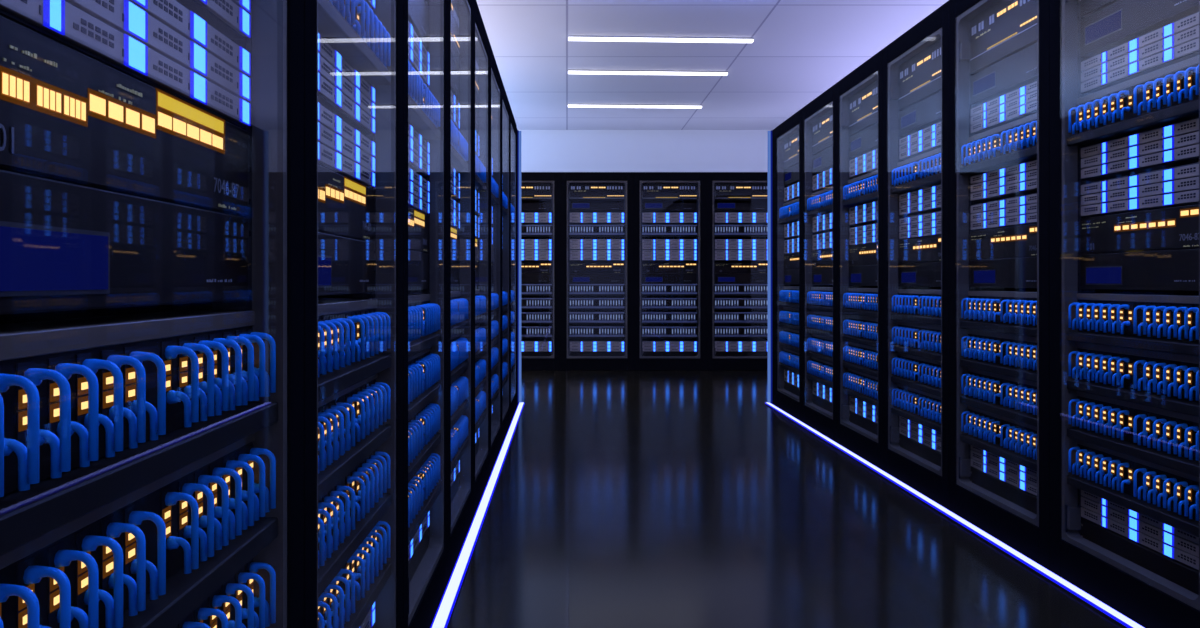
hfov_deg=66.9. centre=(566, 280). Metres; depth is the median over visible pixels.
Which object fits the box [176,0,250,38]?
server
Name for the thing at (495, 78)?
tall cabinet
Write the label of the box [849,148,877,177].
server
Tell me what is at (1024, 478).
server
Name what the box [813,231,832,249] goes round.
server
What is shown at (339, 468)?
cable tray
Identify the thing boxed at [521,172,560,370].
tall cabinet
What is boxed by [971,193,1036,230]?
server
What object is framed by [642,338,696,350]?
server
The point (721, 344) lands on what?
server
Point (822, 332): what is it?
cable tray
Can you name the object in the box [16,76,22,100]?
lamp
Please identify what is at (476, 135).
server
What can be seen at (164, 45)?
server
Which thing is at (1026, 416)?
cable tray
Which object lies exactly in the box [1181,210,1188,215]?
lamp
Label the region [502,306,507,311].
cable tray
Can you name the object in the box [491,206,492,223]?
server
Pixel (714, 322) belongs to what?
cable tray
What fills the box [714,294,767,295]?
cable tray
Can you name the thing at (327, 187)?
lamp
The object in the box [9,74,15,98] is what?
lamp
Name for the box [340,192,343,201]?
lamp
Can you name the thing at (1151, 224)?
lamp
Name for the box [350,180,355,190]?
lamp
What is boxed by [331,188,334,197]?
lamp
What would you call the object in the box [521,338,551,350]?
server
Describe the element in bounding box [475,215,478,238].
server
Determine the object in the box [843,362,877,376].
cable tray
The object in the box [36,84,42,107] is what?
lamp
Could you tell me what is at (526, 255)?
server
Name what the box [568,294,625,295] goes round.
cable tray
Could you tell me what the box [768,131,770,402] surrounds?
diffuser
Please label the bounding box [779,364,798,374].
cable tray
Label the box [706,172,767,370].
tall cabinet
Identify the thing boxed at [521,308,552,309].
cable tray
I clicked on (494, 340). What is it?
cable tray
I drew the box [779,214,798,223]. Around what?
cable tray
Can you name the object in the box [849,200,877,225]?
server
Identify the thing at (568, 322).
cable tray
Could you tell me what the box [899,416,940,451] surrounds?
server
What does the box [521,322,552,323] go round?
cable tray
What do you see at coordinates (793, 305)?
cable tray
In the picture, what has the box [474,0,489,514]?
tall cabinet
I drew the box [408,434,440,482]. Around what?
cable tray
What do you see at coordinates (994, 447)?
server
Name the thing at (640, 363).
tall cabinet
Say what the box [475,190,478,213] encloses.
server
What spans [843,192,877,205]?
cable tray
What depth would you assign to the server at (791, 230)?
6.79 m
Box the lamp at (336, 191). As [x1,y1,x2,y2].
[335,190,338,199]
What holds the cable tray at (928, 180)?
on the tall cabinet at (929, 479)
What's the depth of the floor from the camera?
3.55 m
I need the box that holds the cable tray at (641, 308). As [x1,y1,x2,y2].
[641,308,697,309]
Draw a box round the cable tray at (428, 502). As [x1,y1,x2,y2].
[408,483,440,545]
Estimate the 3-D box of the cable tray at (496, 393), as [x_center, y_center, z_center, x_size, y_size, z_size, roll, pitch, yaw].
[-0.467,0.654,4.987,0.136,0.028,0.670,0,0,0]
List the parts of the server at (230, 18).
server blade, server blade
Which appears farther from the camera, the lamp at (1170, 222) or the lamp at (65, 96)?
the lamp at (1170, 222)
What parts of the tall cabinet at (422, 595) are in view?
blanking panel, display panel, status panel, display panel, mounting rail, patch panel, patch panel, patch panel, patch panel, patch panel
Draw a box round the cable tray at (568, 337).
[568,337,625,337]
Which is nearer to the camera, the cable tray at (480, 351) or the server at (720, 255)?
the cable tray at (480, 351)
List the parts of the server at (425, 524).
server blade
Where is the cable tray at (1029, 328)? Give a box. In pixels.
[960,321,1036,336]
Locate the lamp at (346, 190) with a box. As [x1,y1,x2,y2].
[344,188,348,197]
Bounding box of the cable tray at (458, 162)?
[451,145,468,171]
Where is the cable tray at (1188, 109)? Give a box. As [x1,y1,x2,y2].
[1067,99,1198,145]
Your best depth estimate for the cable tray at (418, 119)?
2.58 m
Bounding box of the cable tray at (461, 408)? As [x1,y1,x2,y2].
[451,400,468,427]
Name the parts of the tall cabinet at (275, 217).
display panel, status panel, patch panel, patch panel, patch panel, mounting rail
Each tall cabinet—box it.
[0,0,303,627]
[304,0,402,627]
[403,0,447,627]
[448,0,473,580]
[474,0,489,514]
[490,45,501,474]
[502,82,509,443]
[510,106,516,423]
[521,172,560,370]
[561,172,633,370]
[633,172,705,370]
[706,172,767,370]
[775,109,801,421]
[802,84,835,441]
[836,49,882,469]
[883,1,948,509]
[949,0,1049,570]
[1050,0,1199,627]
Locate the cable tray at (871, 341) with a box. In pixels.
[843,336,877,347]
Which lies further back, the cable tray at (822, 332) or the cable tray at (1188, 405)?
the cable tray at (822, 332)
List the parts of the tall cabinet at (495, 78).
indicator panel, patch panel, patch panel, patch panel, patch panel, patch panel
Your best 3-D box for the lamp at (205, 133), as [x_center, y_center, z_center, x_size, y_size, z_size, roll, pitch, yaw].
[-0.435,-0.173,1.093,0.001,0.016,0.035,0,0,0]
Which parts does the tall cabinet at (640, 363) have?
mounting rail, patch panel, patch panel, patch panel, patch panel, patch panel, blanking panel, display panel, display panel, indicator panel, status panel, mounting rail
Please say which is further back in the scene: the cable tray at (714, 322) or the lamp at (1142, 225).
the cable tray at (714, 322)
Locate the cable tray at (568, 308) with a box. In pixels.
[568,308,625,309]
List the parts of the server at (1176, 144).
server blade, server blade, server blade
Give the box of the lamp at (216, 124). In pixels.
[209,115,223,133]
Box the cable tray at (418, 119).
[408,94,440,140]
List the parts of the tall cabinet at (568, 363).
mounting rail, display panel, display panel, indicator panel, status panel, patch panel, patch panel, patch panel, patch panel, patch panel, blanking panel, mounting rail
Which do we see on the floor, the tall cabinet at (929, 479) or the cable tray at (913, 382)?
the tall cabinet at (929, 479)
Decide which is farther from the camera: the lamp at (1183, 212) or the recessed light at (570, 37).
the recessed light at (570, 37)
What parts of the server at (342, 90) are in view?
server blade, server blade, server blade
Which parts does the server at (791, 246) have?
server blade, server blade, server blade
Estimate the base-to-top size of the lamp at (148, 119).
0.017 m
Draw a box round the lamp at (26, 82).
[23,79,29,103]
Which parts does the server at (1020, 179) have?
server blade, server blade, server blade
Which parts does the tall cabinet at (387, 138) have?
display panel, status panel, patch panel, patch panel, patch panel, patch panel, patch panel, mounting rail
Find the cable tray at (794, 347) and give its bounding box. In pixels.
[779,343,798,352]
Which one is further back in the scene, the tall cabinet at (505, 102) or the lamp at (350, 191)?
the tall cabinet at (505, 102)
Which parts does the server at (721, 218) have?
server blade, server blade, server blade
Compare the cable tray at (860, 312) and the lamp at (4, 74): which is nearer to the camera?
the lamp at (4, 74)
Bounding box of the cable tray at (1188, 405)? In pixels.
[1067,380,1198,416]
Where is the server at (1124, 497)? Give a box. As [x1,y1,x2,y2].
[1067,476,1198,536]
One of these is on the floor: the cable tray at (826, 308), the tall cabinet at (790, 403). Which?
the tall cabinet at (790, 403)
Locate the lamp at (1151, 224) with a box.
[1149,222,1155,227]
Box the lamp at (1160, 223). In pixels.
[1158,221,1164,226]
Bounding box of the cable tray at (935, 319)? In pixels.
[891,314,940,324]
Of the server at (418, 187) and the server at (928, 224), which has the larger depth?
the server at (928, 224)
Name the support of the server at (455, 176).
in the tall cabinet at (461, 509)
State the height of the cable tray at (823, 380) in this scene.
0.028 m
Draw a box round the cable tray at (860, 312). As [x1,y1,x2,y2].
[843,309,877,317]
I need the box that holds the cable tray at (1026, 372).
[960,359,1036,381]
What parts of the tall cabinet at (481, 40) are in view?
indicator panel, blanking panel, display panel, display panel, status panel, mounting rail, patch panel, patch panel, patch panel, patch panel, patch panel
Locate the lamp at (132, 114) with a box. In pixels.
[125,107,139,128]
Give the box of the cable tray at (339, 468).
[318,424,390,499]
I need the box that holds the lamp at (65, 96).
[63,94,68,115]
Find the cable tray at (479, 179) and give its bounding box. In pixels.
[475,173,485,190]
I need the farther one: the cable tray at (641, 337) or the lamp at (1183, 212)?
the cable tray at (641, 337)
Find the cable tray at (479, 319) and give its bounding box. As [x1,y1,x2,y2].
[475,315,485,324]
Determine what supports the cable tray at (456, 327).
on the tall cabinet at (461, 509)
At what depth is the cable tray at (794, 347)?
6.70 m
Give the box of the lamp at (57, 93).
[55,91,60,113]
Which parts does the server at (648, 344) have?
server blade, server blade, server blade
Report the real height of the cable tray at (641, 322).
0.018 m
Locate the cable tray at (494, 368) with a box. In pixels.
[491,364,498,376]
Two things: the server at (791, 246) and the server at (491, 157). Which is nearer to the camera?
the server at (491, 157)
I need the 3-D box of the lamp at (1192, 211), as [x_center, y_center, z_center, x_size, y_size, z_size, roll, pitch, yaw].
[1.679,-0.184,2.429,0.001,0.015,0.033,0,0,0]
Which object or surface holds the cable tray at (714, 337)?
on the tall cabinet at (713, 363)
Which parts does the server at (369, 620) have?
server blade, server blade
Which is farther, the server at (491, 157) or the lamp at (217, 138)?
the server at (491, 157)
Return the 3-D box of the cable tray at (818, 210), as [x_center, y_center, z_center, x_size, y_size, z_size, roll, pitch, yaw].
[1.711,-0.459,5.908,0.136,0.028,0.670,0,0,0]
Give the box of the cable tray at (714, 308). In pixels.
[714,308,767,309]
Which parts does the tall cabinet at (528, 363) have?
blanking panel, display panel, display panel, indicator panel, status panel, patch panel, patch panel, patch panel, patch panel, patch panel, mounting rail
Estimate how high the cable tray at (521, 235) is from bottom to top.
0.018 m
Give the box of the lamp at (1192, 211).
[1190,209,1198,214]
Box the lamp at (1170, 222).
[1168,220,1174,225]
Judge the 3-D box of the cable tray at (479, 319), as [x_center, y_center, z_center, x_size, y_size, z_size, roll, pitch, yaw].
[-0.467,0.181,4.177,0.136,0.028,0.670,0,0,0]
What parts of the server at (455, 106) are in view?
server blade, server blade, server blade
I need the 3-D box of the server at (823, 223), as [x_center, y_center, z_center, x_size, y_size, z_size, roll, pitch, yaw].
[1.928,-0.384,5.906,0.502,0.108,0.610,0,0,0]
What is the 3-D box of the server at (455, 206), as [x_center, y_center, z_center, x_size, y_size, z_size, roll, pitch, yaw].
[-0.684,-0.263,3.369,0.502,0.108,0.610,0,0,0]
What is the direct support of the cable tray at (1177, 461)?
on the tall cabinet at (1141, 595)
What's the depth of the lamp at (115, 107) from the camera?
0.87 m
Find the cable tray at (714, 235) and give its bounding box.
[714,235,767,236]
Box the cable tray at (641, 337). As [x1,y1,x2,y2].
[641,337,697,337]
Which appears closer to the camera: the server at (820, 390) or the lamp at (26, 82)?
the lamp at (26, 82)
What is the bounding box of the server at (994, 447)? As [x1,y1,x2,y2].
[960,434,1036,471]
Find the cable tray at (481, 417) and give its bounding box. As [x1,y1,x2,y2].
[475,410,485,433]
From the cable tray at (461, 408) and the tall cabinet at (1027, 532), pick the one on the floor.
the tall cabinet at (1027, 532)
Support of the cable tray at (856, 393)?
on the tall cabinet at (867, 445)
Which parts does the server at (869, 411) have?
server blade, server blade, server blade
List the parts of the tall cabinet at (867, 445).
mounting rail, patch panel, patch panel, patch panel, patch panel, patch panel, blanking panel, display panel, status panel, display panel, indicator panel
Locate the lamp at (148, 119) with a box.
[142,113,154,133]
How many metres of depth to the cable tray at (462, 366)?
3.38 m
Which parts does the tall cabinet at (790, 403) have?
mounting rail, patch panel, patch panel, patch panel, patch panel, patch panel, blanking panel, display panel, status panel, display panel, indicator panel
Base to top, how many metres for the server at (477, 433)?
0.108 m
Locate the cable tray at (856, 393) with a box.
[843,388,877,406]
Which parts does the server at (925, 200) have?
server blade, server blade, server blade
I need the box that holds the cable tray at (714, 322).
[714,322,767,323]
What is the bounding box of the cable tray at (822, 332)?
[807,329,832,337]
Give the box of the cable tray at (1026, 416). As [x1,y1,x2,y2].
[960,397,1036,426]
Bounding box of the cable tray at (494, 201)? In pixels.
[491,192,498,204]
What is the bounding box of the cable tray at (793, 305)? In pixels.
[779,303,798,307]
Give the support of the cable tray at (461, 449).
on the tall cabinet at (461, 509)
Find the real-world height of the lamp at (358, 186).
0.016 m
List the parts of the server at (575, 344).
server blade, server blade, server blade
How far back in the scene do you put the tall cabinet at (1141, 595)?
2.73 m
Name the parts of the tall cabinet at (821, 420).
mounting rail, patch panel, patch panel, patch panel, patch panel, patch panel, indicator panel, blanking panel, display panel, status panel, display panel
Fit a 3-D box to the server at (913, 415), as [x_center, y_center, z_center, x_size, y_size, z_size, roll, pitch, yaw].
[1.711,0.654,4.288,0.136,0.028,0.670,0,0,0]
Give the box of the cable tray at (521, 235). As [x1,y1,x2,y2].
[521,235,552,236]
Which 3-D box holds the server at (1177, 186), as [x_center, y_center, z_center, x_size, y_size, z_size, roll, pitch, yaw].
[1.928,-0.263,2.666,0.502,0.108,0.610,0,0,0]
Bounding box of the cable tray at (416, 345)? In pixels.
[408,334,440,357]
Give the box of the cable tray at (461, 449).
[451,439,468,473]
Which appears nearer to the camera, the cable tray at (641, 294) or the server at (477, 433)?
the server at (477, 433)
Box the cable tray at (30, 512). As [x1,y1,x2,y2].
[0,401,277,555]
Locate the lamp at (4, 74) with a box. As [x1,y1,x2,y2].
[1,71,8,96]
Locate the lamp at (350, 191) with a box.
[349,190,352,199]
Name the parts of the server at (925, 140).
server blade, server blade, server blade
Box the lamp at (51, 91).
[49,89,54,111]
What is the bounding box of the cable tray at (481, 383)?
[475,379,485,397]
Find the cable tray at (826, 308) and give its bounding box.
[807,305,832,311]
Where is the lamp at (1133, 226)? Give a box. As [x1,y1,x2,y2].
[1131,224,1137,228]
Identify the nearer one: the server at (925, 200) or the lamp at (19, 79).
the lamp at (19, 79)
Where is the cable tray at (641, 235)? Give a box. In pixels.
[641,235,697,236]
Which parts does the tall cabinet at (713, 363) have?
mounting rail, patch panel, patch panel, patch panel, patch panel, patch panel, blanking panel, display panel, display panel, indicator panel, status panel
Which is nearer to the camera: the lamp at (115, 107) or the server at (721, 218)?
the lamp at (115, 107)
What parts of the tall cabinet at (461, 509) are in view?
display panel, status panel, display panel, mounting rail, blanking panel, indicator panel, patch panel, patch panel, patch panel, patch panel, patch panel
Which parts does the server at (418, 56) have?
server blade, server blade, server blade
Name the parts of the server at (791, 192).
server blade, server blade, server blade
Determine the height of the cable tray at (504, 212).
0.028 m
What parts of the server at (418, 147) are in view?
server blade, server blade, server blade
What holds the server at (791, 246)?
in the tall cabinet at (790, 403)
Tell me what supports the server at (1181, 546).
in the tall cabinet at (1141, 595)
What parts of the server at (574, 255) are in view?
server blade, server blade, server blade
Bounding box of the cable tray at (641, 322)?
[641,322,697,323]
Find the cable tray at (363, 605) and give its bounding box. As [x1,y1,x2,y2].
[332,563,390,627]
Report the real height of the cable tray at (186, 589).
0.028 m
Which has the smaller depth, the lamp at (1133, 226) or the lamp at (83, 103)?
the lamp at (83, 103)
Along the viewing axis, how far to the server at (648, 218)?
10.07 m
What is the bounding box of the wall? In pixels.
[519,130,770,171]
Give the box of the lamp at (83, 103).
[81,101,85,121]
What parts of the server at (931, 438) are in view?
server blade, server blade, server blade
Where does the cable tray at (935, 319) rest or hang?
on the tall cabinet at (929, 479)
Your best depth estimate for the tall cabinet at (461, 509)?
3.59 m
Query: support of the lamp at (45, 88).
on the tall cabinet at (275, 217)
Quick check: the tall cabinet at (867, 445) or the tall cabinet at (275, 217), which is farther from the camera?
the tall cabinet at (867, 445)
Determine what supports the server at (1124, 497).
on the tall cabinet at (1141, 595)
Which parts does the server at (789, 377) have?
server blade, server blade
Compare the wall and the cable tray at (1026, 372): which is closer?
the cable tray at (1026, 372)
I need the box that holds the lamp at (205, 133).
[200,128,210,145]
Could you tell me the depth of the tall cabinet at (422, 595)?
2.69 m
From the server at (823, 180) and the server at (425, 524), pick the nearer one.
the server at (425, 524)
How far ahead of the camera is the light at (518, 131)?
7.24 m
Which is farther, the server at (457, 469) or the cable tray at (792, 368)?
the cable tray at (792, 368)
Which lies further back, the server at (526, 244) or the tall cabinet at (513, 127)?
the server at (526, 244)
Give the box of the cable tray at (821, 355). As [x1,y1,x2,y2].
[807,351,832,362]
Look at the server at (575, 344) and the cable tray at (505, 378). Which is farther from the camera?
the server at (575, 344)
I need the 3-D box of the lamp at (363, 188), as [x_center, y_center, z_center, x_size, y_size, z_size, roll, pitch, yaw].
[-0.435,-0.194,1.935,0.001,0.016,0.047,0,0,0]
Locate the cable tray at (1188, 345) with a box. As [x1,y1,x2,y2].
[1067,332,1198,355]
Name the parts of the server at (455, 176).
server blade, server blade, server blade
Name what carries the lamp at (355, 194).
attached to the tall cabinet at (387, 138)
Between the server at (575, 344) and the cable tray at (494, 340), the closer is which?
the cable tray at (494, 340)
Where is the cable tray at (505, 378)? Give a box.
[502,376,507,388]
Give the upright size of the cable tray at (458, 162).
0.028 m
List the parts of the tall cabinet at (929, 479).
mounting rail, patch panel, patch panel, patch panel, patch panel, patch panel, blanking panel, display panel, status panel, display panel, indicator panel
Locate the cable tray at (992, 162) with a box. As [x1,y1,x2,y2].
[960,146,1036,174]
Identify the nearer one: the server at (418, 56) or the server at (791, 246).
the server at (418, 56)
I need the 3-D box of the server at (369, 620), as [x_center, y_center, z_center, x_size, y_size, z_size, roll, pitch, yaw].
[-0.684,0.718,1.749,0.502,0.108,0.610,0,0,0]
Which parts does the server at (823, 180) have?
server blade, server blade, server blade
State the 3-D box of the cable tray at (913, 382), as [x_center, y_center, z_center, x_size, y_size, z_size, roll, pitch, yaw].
[1.711,0.497,4.288,0.136,0.028,0.670,0,0,0]
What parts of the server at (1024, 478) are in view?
server blade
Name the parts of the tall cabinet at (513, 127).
patch panel, patch panel, patch panel, patch panel, patch panel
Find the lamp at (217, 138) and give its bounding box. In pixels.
[212,133,222,149]
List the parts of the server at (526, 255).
server blade, server blade, server blade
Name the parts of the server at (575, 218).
server blade, server blade, server blade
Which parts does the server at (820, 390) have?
server blade, server blade, server blade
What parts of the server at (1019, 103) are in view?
server blade, server blade, server blade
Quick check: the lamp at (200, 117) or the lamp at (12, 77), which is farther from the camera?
the lamp at (200, 117)
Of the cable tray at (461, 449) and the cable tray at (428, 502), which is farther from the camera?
the cable tray at (461, 449)
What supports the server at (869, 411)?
in the tall cabinet at (867, 445)
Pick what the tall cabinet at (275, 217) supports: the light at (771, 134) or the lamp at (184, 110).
the lamp at (184, 110)
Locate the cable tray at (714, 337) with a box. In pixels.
[714,337,767,337]
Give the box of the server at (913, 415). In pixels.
[891,407,940,432]
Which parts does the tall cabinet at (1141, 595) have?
mounting rail, indicator panel, patch panel, patch panel, patch panel, patch panel, patch panel, blanking panel, display panel, status panel, display panel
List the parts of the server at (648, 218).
server blade, server blade, server blade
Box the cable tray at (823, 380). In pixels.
[807,374,832,388]
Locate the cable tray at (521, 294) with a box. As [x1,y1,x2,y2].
[521,294,552,295]
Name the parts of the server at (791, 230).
server blade, server blade, server blade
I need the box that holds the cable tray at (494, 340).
[491,337,498,347]
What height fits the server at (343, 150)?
0.108 m
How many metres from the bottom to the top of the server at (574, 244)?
0.116 m
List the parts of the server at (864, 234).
server blade, server blade, server blade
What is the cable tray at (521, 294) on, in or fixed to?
on the tall cabinet at (528, 363)
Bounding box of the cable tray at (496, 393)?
[491,391,498,406]
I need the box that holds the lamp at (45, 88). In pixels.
[43,86,48,109]
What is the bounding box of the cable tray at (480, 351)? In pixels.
[475,347,485,361]
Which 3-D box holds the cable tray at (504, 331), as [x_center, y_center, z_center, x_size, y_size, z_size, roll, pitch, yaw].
[-0.467,0.340,5.797,0.136,0.028,0.670,0,0,0]
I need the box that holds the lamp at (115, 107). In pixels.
[108,100,122,122]
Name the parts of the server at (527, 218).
server blade, server blade, server blade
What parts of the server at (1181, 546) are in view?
server blade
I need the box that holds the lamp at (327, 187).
[326,186,329,196]
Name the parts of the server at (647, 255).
server blade, server blade, server blade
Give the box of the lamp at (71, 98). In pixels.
[69,96,74,117]
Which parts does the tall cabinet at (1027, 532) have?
mounting rail, patch panel, patch panel, patch panel, patch panel, patch panel, blanking panel, display panel, status panel, display panel, indicator panel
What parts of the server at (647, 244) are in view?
server blade, server blade, server blade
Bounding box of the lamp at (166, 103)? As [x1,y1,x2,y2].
[157,91,176,113]
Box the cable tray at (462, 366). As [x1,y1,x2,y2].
[451,361,468,382]
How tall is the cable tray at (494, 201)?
0.028 m
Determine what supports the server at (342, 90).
in the tall cabinet at (387, 138)
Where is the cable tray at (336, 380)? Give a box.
[318,354,390,401]
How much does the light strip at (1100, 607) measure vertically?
0.014 m
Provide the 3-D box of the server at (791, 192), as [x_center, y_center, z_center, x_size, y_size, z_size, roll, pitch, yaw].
[1.928,-0.666,6.716,0.502,0.108,0.610,0,0,0]
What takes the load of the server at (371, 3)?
in the tall cabinet at (387, 138)
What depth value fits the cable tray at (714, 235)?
10.06 m
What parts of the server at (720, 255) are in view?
server blade, server blade, server blade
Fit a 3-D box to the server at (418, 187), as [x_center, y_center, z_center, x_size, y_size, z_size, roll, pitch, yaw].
[-0.684,-0.263,2.559,0.502,0.108,0.610,0,0,0]
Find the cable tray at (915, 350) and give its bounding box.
[891,345,940,360]
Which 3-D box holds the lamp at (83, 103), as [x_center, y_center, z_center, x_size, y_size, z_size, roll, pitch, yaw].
[-0.435,-0.152,0.816,0.001,0.018,0.009,0,0,0]
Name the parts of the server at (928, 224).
server blade, server blade, server blade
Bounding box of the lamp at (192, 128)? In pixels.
[187,123,198,140]
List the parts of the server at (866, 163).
server blade, server blade, server blade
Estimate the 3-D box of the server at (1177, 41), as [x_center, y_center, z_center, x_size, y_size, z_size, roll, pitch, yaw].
[1.928,-0.666,2.666,0.502,0.108,0.610,0,0,0]
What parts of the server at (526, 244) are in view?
server blade, server blade, server blade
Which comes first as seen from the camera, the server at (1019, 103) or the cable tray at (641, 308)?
the server at (1019, 103)
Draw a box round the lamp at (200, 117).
[193,107,208,127]
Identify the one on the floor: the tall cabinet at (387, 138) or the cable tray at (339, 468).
the tall cabinet at (387, 138)
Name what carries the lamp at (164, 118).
attached to the tall cabinet at (275, 217)
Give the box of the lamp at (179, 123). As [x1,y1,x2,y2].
[173,117,185,135]
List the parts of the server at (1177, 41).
server blade, server blade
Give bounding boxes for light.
[517,130,520,404]
[568,35,753,42]
[568,69,727,75]
[568,104,701,107]
[768,129,774,405]
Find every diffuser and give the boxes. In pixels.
[519,131,520,402]
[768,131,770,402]
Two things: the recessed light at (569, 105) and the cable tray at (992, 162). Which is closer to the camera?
the cable tray at (992, 162)
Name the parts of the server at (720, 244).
server blade, server blade, server blade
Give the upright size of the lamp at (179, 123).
0.016 m
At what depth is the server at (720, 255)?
10.07 m
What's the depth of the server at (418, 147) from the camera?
2.66 m
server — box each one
[0,0,250,127]
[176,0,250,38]
[318,33,374,134]
[318,102,374,187]
[359,602,374,627]
[365,0,374,8]
[408,21,429,85]
[408,124,429,175]
[408,167,429,214]
[408,511,429,560]
[451,91,459,128]
[451,166,459,198]
[451,198,459,228]
[451,460,459,484]
[475,130,478,155]
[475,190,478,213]
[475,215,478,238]
[475,429,478,442]
[491,157,492,174]
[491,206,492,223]
[491,227,492,244]
[521,212,551,224]
[521,239,551,249]
[521,250,551,260]
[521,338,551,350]
[569,212,624,224]
[569,239,624,249]
[569,250,624,260]
[569,338,624,350]
[642,212,696,224]
[642,239,696,249]
[642,250,696,260]
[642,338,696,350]
[715,212,767,224]
[715,239,767,249]
[715,250,767,260]
[715,338,767,350]
[784,182,798,201]
[784,221,798,237]
[784,238,798,253]
[784,369,798,386]
[813,168,832,191]
[813,212,832,232]
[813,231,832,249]
[813,381,832,402]
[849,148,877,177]
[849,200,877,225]
[849,223,877,245]
[849,396,877,422]
[891,407,940,432]
[899,122,940,159]
[899,184,940,215]
[899,211,940,239]
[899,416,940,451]
[960,434,1036,471]
[971,81,1036,133]
[971,159,1036,201]
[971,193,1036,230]
[971,445,1036,495]
[1067,476,1198,536]
[1081,11,1198,93]
[1081,117,1198,179]
[1081,162,1198,216]
[1081,490,1198,569]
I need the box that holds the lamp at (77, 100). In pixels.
[75,98,80,119]
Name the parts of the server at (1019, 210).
server blade, server blade, server blade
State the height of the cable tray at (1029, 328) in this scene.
0.028 m
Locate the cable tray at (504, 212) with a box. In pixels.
[502,205,507,214]
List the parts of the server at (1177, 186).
server blade, server blade, server blade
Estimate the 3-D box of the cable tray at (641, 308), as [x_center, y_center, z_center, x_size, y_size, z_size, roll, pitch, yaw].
[1.136,0.311,10.112,0.670,0.018,0.110,0,0,0]
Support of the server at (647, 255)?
in the tall cabinet at (640, 363)
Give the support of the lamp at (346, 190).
attached to the tall cabinet at (387, 138)
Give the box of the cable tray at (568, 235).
[568,235,625,236]
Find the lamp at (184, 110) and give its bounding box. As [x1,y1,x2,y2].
[176,99,193,121]
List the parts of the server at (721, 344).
server blade, server blade, server blade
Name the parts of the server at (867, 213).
server blade, server blade, server blade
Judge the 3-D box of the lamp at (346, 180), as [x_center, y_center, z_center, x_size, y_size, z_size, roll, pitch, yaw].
[-0.435,-0.194,1.798,0.001,0.016,0.047,0,0,0]
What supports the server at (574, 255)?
in the tall cabinet at (568, 363)
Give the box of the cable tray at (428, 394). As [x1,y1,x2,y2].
[408,384,440,420]
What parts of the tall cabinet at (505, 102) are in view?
patch panel, patch panel, patch panel, patch panel, patch panel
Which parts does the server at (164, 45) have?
server blade, server blade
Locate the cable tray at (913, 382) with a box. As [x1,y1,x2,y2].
[891,376,940,396]
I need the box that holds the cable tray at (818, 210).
[807,205,832,215]
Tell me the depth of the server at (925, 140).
4.31 m
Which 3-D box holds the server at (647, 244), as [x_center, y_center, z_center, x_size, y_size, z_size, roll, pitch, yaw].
[1.138,-0.407,10.316,0.610,0.116,0.502,0,0,0]
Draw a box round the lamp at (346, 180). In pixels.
[344,178,349,187]
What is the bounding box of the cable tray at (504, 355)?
[502,353,507,362]
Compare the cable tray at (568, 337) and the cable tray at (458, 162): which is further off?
the cable tray at (568, 337)
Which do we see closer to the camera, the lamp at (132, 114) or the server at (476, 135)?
the lamp at (132, 114)
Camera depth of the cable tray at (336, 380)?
1.70 m
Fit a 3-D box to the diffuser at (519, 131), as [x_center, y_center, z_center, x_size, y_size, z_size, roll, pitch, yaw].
[-0.378,-0.115,7.280,0.024,2.175,0.020,0,0,0]
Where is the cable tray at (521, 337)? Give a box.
[521,337,552,337]
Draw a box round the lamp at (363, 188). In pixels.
[361,185,365,194]
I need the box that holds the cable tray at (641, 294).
[641,294,697,295]
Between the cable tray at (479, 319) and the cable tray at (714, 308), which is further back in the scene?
the cable tray at (714, 308)
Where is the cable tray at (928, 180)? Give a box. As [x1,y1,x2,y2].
[891,174,940,192]
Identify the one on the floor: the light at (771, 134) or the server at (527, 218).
the light at (771, 134)
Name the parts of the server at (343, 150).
server blade, server blade, server blade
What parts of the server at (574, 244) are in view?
server blade, server blade, server blade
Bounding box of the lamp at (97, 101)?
[89,93,105,116]
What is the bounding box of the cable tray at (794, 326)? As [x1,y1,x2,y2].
[779,323,798,330]
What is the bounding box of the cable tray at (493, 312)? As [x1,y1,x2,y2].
[491,310,498,317]
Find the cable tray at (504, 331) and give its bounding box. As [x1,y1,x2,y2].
[502,329,507,337]
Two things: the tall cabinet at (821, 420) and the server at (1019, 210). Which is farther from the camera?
the tall cabinet at (821, 420)
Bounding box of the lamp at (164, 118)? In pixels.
[157,111,171,130]
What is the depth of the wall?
13.00 m
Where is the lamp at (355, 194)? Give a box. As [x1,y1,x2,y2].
[353,192,357,200]
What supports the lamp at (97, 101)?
on the tall cabinet at (275, 217)
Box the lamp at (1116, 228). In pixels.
[1114,226,1120,230]
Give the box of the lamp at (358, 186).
[356,183,360,192]
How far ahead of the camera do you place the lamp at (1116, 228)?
2.77 m
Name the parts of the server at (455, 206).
server blade, server blade, server blade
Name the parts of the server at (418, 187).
server blade, server blade, server blade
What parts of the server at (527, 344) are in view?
server blade, server blade, server blade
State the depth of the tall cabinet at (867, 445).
5.17 m
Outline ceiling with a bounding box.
[476,0,948,129]
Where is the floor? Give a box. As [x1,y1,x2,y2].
[448,371,1122,627]
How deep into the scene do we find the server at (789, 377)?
6.79 m
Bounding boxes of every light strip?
[430,402,524,627]
[764,402,1143,627]
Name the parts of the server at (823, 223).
server blade, server blade, server blade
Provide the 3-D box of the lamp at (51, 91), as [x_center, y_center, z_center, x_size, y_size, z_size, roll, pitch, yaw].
[-0.435,-0.152,0.767,0.001,0.018,0.009,0,0,0]
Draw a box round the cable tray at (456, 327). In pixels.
[451,322,468,336]
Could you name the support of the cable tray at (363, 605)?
on the tall cabinet at (387, 138)
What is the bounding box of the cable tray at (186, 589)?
[102,517,277,627]
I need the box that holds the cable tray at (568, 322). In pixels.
[568,322,625,323]
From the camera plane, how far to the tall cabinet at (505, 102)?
6.11 m
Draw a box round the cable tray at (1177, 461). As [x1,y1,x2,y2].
[1067,428,1198,476]
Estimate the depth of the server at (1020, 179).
3.48 m
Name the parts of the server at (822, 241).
server blade, server blade, server blade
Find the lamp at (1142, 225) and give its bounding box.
[1140,223,1146,227]
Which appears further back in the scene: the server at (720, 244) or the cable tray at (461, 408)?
the server at (720, 244)

